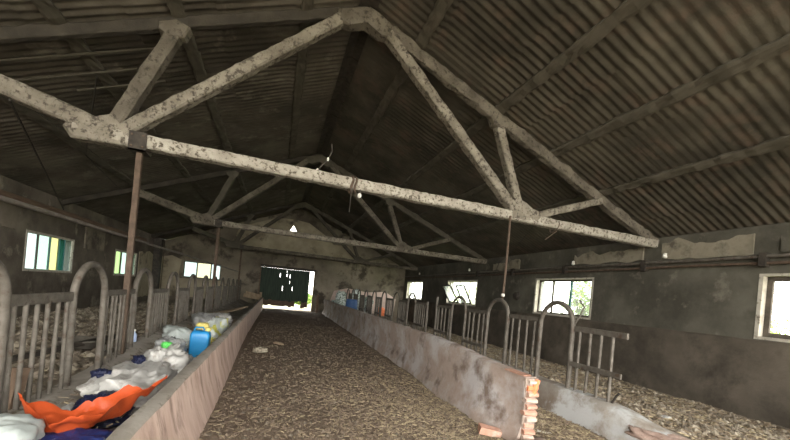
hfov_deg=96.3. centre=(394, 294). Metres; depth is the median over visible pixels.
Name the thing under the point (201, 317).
sack
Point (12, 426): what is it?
sack
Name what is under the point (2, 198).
pipe
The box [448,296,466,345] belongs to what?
hoop
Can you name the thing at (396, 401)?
straw
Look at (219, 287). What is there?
panel
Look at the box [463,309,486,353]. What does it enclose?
panel
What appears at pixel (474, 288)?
shrub
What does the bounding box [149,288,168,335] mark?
panel
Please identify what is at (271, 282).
door
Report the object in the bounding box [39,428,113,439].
sack
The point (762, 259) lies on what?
bracket
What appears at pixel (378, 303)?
panel
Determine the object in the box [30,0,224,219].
purlin
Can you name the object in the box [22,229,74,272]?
window
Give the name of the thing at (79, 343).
rail
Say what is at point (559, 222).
wire hook
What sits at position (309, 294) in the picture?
shrub
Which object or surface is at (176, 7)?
purlin
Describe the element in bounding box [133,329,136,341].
bottle
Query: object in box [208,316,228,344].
sack
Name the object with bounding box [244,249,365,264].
ledge
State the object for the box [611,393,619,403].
stub
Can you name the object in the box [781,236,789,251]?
plaster patch
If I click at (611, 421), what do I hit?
curb
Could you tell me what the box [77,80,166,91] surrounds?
lath
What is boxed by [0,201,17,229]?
plaster patch
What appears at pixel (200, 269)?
window
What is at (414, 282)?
window
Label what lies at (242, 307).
wooden board
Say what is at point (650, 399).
straw
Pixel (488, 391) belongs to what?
wall
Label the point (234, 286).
panel
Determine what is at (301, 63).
purlin
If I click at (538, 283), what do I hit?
window
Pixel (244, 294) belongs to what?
wooden board
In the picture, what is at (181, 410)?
wall
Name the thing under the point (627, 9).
purlin
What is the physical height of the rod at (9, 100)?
0.618 m
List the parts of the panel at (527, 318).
rail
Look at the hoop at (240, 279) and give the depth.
21.13 m
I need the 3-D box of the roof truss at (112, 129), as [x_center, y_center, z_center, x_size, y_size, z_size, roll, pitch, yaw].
[-0.633,-3.411,6.212,15.072,3.270,0.256,5,0,-18]
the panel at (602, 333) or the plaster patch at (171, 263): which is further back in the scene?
the plaster patch at (171, 263)
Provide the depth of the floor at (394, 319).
7.21 m
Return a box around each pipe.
[0,195,240,272]
[405,253,789,276]
[405,260,789,278]
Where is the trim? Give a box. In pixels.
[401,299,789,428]
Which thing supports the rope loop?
attached to the roof truss at (112, 129)
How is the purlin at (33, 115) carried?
attached to the ceiling
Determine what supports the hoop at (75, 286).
on the bed
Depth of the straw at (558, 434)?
4.45 m
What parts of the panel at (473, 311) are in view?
rail, rail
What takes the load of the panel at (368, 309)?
on the curb
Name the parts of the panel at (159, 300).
rail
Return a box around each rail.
[0,189,146,241]
[12,334,115,361]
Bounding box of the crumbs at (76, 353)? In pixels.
[12,302,220,391]
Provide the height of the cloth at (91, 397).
0.266 m
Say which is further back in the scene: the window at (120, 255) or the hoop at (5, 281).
the window at (120, 255)
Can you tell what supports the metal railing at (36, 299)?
on the bed
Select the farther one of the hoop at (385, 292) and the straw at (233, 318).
the hoop at (385, 292)
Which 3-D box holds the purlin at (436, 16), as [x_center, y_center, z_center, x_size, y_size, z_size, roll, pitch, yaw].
[-0.878,-4.684,10.470,0.245,0.156,27.100,5,0,-18]
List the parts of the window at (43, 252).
pane, pane, pane, pane, pane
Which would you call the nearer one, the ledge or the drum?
the drum
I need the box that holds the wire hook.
[545,222,559,239]
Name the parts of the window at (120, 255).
pane, pane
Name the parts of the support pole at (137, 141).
post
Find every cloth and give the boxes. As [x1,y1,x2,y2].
[71,390,134,428]
[90,368,111,377]
[131,355,145,363]
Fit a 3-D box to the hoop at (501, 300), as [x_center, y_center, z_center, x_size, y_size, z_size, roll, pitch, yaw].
[1.974,0.683,6.902,0.076,1.257,0.732,5,0,-18]
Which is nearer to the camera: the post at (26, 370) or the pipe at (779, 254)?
the post at (26, 370)
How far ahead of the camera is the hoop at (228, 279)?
16.14 m
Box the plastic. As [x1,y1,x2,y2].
[161,342,171,348]
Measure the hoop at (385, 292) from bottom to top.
1.200 m
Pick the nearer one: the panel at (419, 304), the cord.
the cord
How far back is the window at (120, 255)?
15.27 m
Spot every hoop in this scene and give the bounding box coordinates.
[0,260,11,413]
[63,261,107,386]
[129,268,153,347]
[165,271,179,325]
[185,274,196,319]
[200,275,208,312]
[211,277,217,309]
[219,277,224,306]
[225,278,229,304]
[231,279,234,301]
[235,279,237,300]
[238,279,240,299]
[362,290,367,311]
[370,290,376,315]
[380,291,386,318]
[391,292,399,322]
[405,293,416,328]
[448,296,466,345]
[482,298,509,364]
[534,300,575,387]
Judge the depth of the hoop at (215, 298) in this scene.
12.83 m
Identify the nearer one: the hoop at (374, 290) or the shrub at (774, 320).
the shrub at (774, 320)
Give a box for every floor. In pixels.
[14,299,226,399]
[199,308,598,439]
[371,314,789,439]
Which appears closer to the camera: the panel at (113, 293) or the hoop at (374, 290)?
the panel at (113, 293)
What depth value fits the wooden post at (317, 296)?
22.83 m
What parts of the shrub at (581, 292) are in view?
stem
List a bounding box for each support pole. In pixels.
[118,130,151,353]
[212,219,222,309]
[237,244,243,299]
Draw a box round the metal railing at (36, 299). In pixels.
[1,292,73,413]
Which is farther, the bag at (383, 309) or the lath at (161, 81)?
the bag at (383, 309)
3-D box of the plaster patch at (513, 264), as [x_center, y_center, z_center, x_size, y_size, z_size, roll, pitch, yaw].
[4.438,-1.188,14.126,0.065,0.411,1.700,5,0,-18]
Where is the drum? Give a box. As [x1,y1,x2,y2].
[346,299,357,309]
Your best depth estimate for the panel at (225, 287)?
15.12 m
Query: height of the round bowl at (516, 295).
0.340 m
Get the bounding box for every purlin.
[0,95,200,228]
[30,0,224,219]
[166,0,255,219]
[284,0,313,211]
[316,0,453,218]
[342,0,653,233]
[365,33,789,241]
[380,135,789,255]
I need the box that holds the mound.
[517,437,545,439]
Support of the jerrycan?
on the bed
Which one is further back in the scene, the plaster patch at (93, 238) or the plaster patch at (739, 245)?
the plaster patch at (93, 238)
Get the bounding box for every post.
[8,367,30,409]
[152,238,163,288]
[315,295,318,312]
[424,302,428,331]
[433,297,438,334]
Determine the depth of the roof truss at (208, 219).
12.81 m
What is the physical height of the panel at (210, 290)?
0.848 m
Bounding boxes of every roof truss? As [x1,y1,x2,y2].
[0,6,658,248]
[62,154,486,263]
[151,202,417,270]
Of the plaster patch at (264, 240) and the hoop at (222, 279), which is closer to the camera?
the hoop at (222, 279)
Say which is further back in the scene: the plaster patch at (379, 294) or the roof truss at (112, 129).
the plaster patch at (379, 294)
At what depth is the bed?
4.90 m
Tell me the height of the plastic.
0.102 m
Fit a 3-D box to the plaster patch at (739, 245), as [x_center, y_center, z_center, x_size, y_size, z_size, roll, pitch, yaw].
[6.606,-1.034,7.577,0.065,0.512,1.700,5,0,-18]
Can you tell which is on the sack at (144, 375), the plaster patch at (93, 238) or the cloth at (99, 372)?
the cloth at (99, 372)
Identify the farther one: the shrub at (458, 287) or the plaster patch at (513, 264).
the shrub at (458, 287)
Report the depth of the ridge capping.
8.56 m
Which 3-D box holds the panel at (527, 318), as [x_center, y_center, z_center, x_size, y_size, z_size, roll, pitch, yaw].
[2.204,0.841,6.170,0.049,0.980,0.780,5,0,-18]
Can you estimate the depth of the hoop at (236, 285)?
19.46 m
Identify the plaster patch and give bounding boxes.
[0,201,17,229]
[83,226,105,251]
[137,251,162,296]
[161,255,227,298]
[233,218,354,258]
[330,288,395,314]
[493,259,520,270]
[574,247,644,264]
[661,233,755,259]
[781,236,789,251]
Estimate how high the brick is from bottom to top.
0.136 m
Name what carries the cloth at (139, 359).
on the sack at (144, 375)
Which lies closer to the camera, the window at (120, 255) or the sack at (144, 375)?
the sack at (144, 375)
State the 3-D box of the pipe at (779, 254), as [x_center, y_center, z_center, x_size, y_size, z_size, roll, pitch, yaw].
[4.065,-0.973,14.905,0.082,0.079,21.400,5,0,-18]
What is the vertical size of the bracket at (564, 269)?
0.260 m
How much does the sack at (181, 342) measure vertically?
0.407 m
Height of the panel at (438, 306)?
0.925 m
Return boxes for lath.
[0,47,154,62]
[14,68,137,81]
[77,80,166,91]
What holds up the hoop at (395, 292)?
on the curb
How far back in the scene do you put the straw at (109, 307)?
7.25 m
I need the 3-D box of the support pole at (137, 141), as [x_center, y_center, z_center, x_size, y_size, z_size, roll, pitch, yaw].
[-3.892,-0.741,5.216,0.220,3.254,0.265,5,0,-18]
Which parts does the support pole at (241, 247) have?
post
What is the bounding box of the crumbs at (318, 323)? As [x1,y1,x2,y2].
[200,313,496,439]
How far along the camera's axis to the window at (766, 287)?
6.60 m
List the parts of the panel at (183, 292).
rail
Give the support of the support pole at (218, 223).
on the bed
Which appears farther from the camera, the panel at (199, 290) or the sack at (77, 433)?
the panel at (199, 290)
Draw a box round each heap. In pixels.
[335,290,346,305]
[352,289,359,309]
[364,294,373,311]
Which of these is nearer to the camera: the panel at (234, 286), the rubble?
the rubble
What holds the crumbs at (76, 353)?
on the floor at (82, 362)
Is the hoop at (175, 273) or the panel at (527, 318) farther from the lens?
the hoop at (175, 273)
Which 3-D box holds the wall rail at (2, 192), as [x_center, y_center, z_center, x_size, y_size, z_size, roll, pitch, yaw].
[-9.877,-2.360,11.256,0.212,0.224,10.702,5,0,-18]
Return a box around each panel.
[102,289,135,364]
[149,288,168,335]
[176,288,188,323]
[191,286,202,313]
[206,287,212,311]
[213,286,220,307]
[223,286,226,305]
[228,286,231,303]
[231,286,235,301]
[359,295,363,310]
[366,295,371,313]
[374,297,380,316]
[384,298,392,320]
[397,300,406,325]
[413,302,426,330]
[434,305,450,339]
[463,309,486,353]
[508,314,539,373]
[570,326,628,402]
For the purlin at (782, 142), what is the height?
0.156 m
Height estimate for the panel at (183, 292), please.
0.849 m
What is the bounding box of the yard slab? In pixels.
[263,305,310,310]
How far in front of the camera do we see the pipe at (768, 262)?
8.50 m
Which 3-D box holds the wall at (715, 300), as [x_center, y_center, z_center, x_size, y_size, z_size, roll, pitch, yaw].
[4.945,0.411,12.731,0.340,3.810,27.440,5,0,-18]
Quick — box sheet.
[18,375,167,432]
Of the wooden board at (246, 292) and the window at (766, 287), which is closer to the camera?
the window at (766, 287)
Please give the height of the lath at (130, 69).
1.158 m
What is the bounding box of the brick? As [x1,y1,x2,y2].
[478,423,501,436]
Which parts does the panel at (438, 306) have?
rail, rail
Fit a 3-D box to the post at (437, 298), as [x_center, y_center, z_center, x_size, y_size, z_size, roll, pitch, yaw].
[1.101,0.611,9.555,0.074,1.131,0.071,5,0,-18]
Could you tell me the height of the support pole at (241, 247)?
3.100 m
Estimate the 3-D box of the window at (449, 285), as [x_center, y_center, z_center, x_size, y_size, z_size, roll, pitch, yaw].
[3.177,-0.130,17.616,0.401,1.225,3.293,5,0,-18]
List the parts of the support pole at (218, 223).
post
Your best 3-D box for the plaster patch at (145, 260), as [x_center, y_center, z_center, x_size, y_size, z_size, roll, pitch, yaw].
[-12.969,-1.113,18.755,0.050,2.348,3.600,5,0,-18]
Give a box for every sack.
[0,413,45,439]
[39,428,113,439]
[61,402,74,410]
[76,360,177,414]
[144,342,190,372]
[154,336,186,351]
[162,325,191,347]
[191,312,214,328]
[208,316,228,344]
[213,312,232,326]
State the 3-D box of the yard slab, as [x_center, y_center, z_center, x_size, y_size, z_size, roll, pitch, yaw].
[-7.881,0.989,26.533,12.000,0.185,6.750,5,0,-18]
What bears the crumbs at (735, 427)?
on the floor at (394, 319)
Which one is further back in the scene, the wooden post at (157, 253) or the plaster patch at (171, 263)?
the plaster patch at (171, 263)
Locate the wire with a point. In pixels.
(532, 226)
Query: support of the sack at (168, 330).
on the bed
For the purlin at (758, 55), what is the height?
0.149 m
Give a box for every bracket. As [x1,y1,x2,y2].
[561,265,567,273]
[640,260,649,270]
[758,252,770,266]
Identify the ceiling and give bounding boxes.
[0,0,789,266]
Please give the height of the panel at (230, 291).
0.856 m
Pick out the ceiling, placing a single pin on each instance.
(494, 47)
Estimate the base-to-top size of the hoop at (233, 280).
1.213 m
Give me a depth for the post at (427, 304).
10.11 m
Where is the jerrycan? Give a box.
[188,326,210,356]
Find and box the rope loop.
[348,176,357,194]
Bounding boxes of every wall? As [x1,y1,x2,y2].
[0,175,164,315]
[105,297,262,439]
[161,209,405,317]
[322,300,539,439]
[403,222,789,343]
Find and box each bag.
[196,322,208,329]
[378,307,384,315]
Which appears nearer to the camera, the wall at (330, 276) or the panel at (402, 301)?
the panel at (402, 301)
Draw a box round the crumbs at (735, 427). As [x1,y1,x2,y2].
[383,318,789,439]
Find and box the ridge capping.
[300,0,380,209]
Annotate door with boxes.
[257,264,315,311]
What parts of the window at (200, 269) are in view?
pane, pane, pane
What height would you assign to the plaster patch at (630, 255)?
0.411 m
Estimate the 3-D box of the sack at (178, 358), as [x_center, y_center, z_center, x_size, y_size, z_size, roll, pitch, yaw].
[-2.969,0.914,4.607,0.554,0.551,0.724,5,0,-36]
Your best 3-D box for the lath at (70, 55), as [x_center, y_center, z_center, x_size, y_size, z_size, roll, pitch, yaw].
[-4.694,-3.705,5.445,2.310,0.957,0.054,5,0,-18]
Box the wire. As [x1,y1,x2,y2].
[496,226,532,269]
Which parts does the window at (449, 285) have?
open sash, frame, open sash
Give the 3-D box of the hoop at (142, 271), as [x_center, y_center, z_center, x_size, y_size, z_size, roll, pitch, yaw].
[-4.199,0.178,5.877,0.082,1.274,0.793,5,0,-18]
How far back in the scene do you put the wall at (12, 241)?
10.94 m
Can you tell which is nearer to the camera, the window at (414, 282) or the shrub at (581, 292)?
the shrub at (581, 292)
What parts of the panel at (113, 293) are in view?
rail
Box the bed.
[8,299,253,430]
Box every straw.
[13,307,190,391]
[59,318,235,427]
[199,322,503,439]
[408,326,789,439]
[533,406,607,439]
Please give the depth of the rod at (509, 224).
7.01 m
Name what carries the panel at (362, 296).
on the curb
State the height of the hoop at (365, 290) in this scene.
1.200 m
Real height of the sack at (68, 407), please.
0.141 m
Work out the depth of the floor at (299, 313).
5.87 m
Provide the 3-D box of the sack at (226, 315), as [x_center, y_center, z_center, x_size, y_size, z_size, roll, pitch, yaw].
[-4.786,0.679,9.711,0.528,0.390,0.789,5,0,-41]
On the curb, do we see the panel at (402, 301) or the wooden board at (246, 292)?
the panel at (402, 301)
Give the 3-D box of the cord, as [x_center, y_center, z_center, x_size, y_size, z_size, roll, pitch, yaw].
[-1.202,-2.346,6.057,0.252,0.538,0.054,5,0,-18]
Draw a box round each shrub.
[294,293,311,306]
[452,287,463,301]
[459,283,475,303]
[559,282,591,315]
[771,317,789,334]
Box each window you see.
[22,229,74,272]
[113,249,136,276]
[183,261,220,279]
[406,281,422,299]
[441,280,477,306]
[533,277,593,319]
[753,273,789,342]
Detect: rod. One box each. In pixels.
[8,99,63,209]
[502,216,511,298]
[574,300,584,324]
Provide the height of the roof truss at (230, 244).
3.263 m
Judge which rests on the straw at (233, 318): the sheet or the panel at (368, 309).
the sheet
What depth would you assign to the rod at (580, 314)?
5.03 m
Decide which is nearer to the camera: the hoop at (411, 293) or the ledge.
the hoop at (411, 293)
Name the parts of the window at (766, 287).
frame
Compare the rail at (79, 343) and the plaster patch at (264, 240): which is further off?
the plaster patch at (264, 240)
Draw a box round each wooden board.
[220,306,247,312]
[243,293,260,299]
[245,291,259,296]
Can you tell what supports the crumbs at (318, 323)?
on the floor at (299, 313)
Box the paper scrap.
[252,346,267,352]
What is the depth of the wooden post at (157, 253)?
17.83 m
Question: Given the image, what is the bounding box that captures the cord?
[316,144,332,169]
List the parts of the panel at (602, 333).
rail, rail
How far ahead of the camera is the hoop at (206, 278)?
11.11 m
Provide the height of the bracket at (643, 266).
0.260 m
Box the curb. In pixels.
[481,354,682,439]
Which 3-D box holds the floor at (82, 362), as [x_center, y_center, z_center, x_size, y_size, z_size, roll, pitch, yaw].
[-7.443,0.730,8.468,4.300,0.242,27.100,5,0,-18]
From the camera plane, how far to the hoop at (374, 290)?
15.88 m
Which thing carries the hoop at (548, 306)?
on the curb
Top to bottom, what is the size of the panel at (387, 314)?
0.925 m
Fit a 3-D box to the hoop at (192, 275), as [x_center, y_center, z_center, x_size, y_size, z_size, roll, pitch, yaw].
[-5.295,0.049,9.200,0.075,1.213,0.795,5,0,-18]
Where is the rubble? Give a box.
[625,425,689,439]

